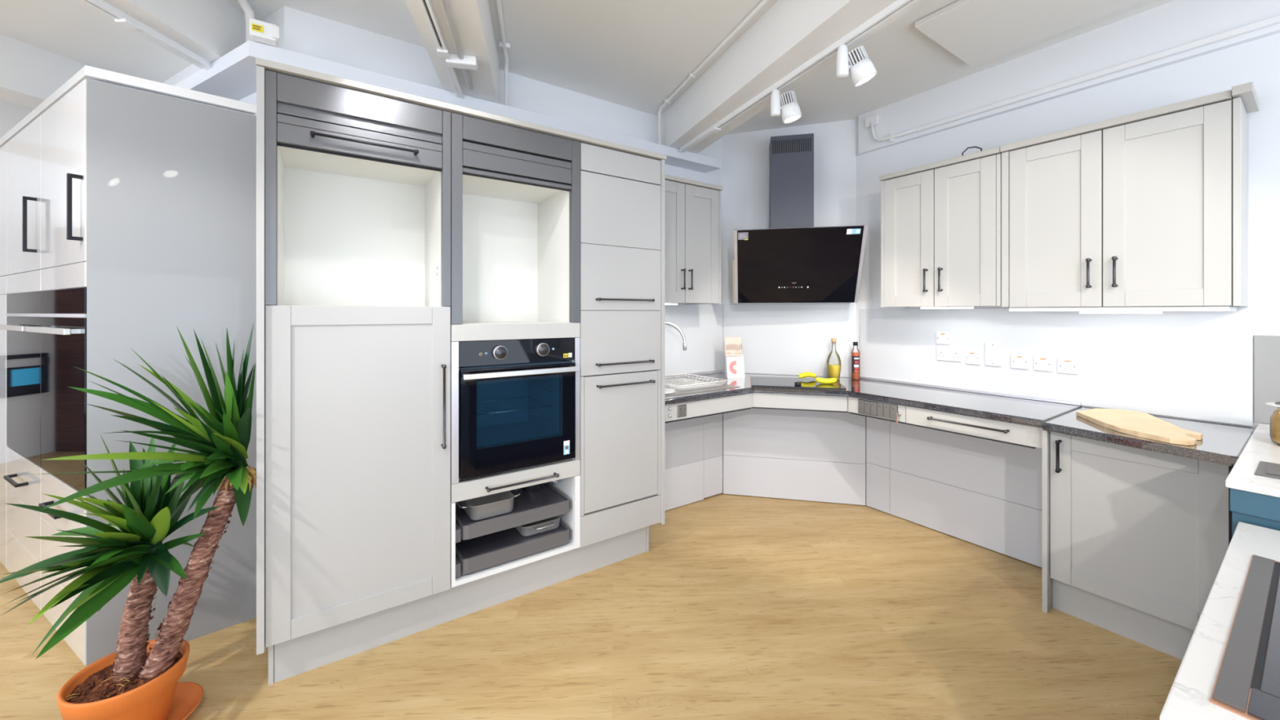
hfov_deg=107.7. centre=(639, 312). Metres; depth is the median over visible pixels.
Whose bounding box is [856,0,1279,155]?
trim
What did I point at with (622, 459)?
tall cabinet
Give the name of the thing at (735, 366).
carton
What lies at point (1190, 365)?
backsplash
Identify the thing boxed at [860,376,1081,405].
upstand
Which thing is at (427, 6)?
track
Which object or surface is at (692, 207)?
upper cabinet
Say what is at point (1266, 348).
backsplash
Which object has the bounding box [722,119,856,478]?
wall
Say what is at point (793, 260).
hood
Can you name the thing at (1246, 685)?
cooktop
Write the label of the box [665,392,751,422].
fascia
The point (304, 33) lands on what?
wall
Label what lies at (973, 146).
cable loop
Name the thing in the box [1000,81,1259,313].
upper cabinet
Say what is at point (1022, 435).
fascia
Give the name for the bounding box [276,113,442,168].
shutter
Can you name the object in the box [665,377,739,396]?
sink
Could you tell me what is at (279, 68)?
cornice
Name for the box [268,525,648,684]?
plinth
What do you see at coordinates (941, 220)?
upper cabinet
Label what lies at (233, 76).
trim
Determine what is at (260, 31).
junction box
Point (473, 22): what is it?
beam
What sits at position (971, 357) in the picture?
wall switch
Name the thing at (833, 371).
oil bottle
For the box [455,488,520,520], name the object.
tin
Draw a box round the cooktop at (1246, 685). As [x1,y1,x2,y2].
[1209,554,1279,719]
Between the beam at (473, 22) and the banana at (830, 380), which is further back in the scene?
the banana at (830, 380)
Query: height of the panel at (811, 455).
0.861 m
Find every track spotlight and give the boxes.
[770,88,801,123]
[836,44,877,86]
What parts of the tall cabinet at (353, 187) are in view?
panel, guide rail, door, header panel, handle, handle, guide rail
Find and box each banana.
[798,372,817,377]
[815,377,838,383]
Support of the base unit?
on the floor
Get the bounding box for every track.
[80,0,211,70]
[418,0,463,98]
[680,0,917,152]
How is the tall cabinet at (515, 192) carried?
on the floor
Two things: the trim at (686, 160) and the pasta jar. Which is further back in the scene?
the trim at (686, 160)
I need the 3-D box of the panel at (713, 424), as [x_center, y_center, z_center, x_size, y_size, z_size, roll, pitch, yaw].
[0.562,0.990,3.624,0.198,0.854,0.020,0,0,-34]
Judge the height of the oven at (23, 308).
0.823 m
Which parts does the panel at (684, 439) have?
panel, panel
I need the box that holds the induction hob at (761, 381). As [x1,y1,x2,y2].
[750,376,847,389]
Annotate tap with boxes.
[665,321,686,350]
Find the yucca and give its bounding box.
[0,323,256,719]
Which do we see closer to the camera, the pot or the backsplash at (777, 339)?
the pot
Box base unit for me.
[1230,488,1279,537]
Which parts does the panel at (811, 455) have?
panel, panel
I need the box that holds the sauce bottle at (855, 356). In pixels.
[851,342,859,380]
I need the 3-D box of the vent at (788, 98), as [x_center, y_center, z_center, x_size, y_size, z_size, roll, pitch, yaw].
[0.810,-1.158,2.555,0.089,0.070,0.081,0,0,-3]
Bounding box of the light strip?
[1008,306,1236,311]
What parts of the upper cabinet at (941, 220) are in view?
panel, door, handle, handle, cornice, door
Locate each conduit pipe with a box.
[236,0,255,41]
[439,0,473,89]
[495,0,510,106]
[657,0,768,144]
[865,114,917,142]
[917,14,1279,131]
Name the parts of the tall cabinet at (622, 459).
panel, door, door, door, panel, dishwasher door, handle, handle, handle, panel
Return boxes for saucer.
[165,681,203,719]
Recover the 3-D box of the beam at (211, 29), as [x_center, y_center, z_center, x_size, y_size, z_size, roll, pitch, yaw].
[-2.175,-1.386,-1.080,0.200,0.292,7.120,0,0,1]
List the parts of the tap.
spout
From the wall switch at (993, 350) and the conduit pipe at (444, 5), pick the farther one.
the wall switch at (993, 350)
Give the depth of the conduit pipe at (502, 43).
2.65 m
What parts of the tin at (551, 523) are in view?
handle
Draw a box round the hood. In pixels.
[732,133,867,303]
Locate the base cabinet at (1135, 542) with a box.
[1041,429,1233,659]
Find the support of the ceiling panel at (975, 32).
attached to the ceiling
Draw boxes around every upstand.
[665,369,722,378]
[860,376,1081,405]
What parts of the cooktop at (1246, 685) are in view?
control panel, glass plate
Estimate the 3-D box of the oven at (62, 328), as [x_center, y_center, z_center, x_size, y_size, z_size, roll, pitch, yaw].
[-2.504,0.314,2.018,0.351,0.823,0.634,0,0,-34]
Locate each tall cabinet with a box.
[0,65,256,666]
[256,65,450,655]
[449,112,580,587]
[579,142,665,547]
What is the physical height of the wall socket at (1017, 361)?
0.088 m
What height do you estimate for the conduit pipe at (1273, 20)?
0.030 m
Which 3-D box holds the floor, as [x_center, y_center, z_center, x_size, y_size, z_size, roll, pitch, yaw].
[-2.852,1.480,0.292,11.620,0.100,10.300,0,0,-34]
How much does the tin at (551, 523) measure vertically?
0.056 m
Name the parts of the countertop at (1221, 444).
joint strip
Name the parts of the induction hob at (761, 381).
control knob, trim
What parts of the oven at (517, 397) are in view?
knob, control panel, handle, knob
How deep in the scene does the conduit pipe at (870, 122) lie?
3.49 m
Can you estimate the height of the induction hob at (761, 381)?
0.034 m
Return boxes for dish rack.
[665,373,728,391]
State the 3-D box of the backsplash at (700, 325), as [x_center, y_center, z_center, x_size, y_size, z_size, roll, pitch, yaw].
[0.227,0.225,3.696,1.145,0.580,0.010,0,0,-34]
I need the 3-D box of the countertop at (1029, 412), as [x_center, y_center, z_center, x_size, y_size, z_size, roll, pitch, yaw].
[1.105,0.537,2.977,1.791,0.038,2.155,0,0,-34]
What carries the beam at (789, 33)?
attached to the wall at (304, 33)
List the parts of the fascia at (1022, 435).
panel, handle, drawer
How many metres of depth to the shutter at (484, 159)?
2.29 m
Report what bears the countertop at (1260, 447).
on the base unit
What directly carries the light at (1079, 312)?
attached to the upper cabinet at (1149, 207)
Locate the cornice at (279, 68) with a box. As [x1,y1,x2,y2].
[255,57,666,160]
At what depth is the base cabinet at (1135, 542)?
2.02 m
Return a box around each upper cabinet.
[665,174,723,305]
[879,146,1001,308]
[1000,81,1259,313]
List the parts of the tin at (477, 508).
handle, handle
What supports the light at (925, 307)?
attached to the upper cabinet at (941, 220)
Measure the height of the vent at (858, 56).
0.080 m
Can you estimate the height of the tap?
0.452 m
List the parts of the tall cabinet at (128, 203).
filler panel, door, door, handle, drawer, drawer, drawer, door, filler panel, handle, handle, filler panel, drawer, drawer, drawer, door, handle, cornice, panel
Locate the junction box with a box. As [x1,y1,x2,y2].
[445,53,477,70]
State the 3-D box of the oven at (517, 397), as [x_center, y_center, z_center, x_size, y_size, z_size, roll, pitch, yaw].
[-0.699,0.452,2.466,0.585,0.636,0.540,0,0,-34]
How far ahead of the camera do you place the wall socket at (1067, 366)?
2.63 m
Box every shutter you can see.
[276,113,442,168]
[462,141,571,190]
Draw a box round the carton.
[724,337,744,377]
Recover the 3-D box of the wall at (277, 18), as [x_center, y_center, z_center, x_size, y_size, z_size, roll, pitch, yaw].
[-3.584,-0.050,3.406,4.200,2.960,0.120,0,0,29]
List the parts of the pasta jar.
glass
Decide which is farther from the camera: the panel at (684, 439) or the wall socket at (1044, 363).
the panel at (684, 439)
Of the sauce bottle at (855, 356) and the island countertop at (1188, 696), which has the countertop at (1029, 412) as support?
the sauce bottle at (855, 356)
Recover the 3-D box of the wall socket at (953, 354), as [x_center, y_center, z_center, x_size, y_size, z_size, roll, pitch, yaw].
[2.072,0.282,3.135,0.016,0.088,0.150,0,0,-34]
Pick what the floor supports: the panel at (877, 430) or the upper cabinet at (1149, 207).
the panel at (877, 430)
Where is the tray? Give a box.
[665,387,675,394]
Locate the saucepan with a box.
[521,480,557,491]
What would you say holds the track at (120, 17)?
attached to the wall at (277, 18)
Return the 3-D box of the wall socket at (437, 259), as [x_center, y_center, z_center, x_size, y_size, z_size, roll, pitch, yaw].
[-0.954,-0.185,2.200,0.008,0.150,0.090,0,0,-34]
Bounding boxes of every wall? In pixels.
[0,99,34,138]
[162,6,284,115]
[284,5,722,378]
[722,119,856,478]
[856,32,1279,496]
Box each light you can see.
[920,306,973,308]
[1079,311,1162,313]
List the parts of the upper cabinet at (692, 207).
door, handle, handle, cornice, door, panel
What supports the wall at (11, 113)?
attached to the wall at (277, 18)
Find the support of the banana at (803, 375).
on the induction hob at (761, 381)
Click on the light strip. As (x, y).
(1058, 308)
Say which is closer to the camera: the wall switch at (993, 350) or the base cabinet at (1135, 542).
the base cabinet at (1135, 542)
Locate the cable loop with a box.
[961,146,982,155]
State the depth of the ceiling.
2.64 m
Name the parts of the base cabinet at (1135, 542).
panel, handle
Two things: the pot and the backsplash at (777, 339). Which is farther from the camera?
the backsplash at (777, 339)
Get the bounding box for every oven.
[0,291,40,466]
[26,287,86,491]
[458,337,580,479]
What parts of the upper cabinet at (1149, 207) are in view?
door, handle, handle, cornice, door, panel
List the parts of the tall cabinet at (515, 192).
trim, guide rail, filler rail, drawer, header panel, handle, guide rail, trim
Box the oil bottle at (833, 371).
[826,337,841,378]
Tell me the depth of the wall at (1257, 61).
2.37 m
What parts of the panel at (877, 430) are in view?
panel, panel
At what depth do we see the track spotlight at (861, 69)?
2.10 m
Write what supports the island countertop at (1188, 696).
on the kitchen island
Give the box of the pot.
[57,639,190,719]
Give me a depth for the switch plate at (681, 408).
2.88 m
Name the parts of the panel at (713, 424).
panel, panel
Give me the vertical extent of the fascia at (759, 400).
0.110 m
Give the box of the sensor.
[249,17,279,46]
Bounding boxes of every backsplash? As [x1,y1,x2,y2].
[665,304,721,374]
[723,303,853,377]
[859,306,1253,426]
[1253,335,1279,423]
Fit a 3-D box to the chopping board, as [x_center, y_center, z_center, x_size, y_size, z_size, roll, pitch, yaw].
[2.260,0.511,2.140,0.299,0.022,0.674,0,0,26]
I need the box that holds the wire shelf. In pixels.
[476,375,552,422]
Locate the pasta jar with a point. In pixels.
(1274, 419)
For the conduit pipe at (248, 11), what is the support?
attached to the ceiling
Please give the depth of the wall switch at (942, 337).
3.16 m
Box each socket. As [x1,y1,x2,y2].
[435,256,439,288]
[936,346,961,361]
[1254,461,1279,479]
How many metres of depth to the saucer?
1.70 m
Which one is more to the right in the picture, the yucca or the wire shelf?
the wire shelf
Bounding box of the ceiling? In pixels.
[0,0,1174,134]
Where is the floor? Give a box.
[0,478,1182,719]
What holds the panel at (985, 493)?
on the floor
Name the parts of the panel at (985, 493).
panel, panel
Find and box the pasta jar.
[1265,400,1279,444]
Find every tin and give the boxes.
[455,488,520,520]
[515,515,560,536]
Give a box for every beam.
[76,0,256,68]
[404,0,498,103]
[661,0,924,153]
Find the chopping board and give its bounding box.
[1075,408,1202,445]
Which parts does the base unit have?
panel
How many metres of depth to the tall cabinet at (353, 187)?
1.94 m
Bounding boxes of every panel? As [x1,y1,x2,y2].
[665,417,703,511]
[703,413,722,497]
[723,396,865,505]
[866,416,890,513]
[889,421,1041,567]
[914,0,1146,66]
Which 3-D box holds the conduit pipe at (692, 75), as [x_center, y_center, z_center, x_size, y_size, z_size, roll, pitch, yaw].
[1.064,-1.384,1.097,0.039,0.288,5.150,0,0,-21]
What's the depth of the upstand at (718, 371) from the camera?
3.88 m
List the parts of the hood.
glass panel, steel frame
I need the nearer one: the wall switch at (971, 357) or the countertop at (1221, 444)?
the countertop at (1221, 444)
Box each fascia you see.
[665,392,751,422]
[751,392,847,413]
[848,396,1042,448]
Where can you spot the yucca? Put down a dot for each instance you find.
(138, 681)
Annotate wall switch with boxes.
[936,331,950,344]
[964,350,980,364]
[985,342,1001,366]
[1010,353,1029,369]
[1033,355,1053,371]
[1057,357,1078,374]
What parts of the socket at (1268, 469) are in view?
lid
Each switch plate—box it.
[676,404,686,417]
[857,399,897,420]
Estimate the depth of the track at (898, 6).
2.30 m
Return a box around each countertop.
[665,373,1081,427]
[1041,405,1255,466]
[1159,521,1279,719]
[1225,422,1279,497]
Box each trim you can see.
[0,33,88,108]
[173,40,256,100]
[248,40,721,173]
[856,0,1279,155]
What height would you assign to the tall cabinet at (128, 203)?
2.400 m
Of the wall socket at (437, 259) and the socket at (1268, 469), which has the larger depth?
the wall socket at (437, 259)
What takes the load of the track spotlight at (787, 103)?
attached to the track at (898, 6)

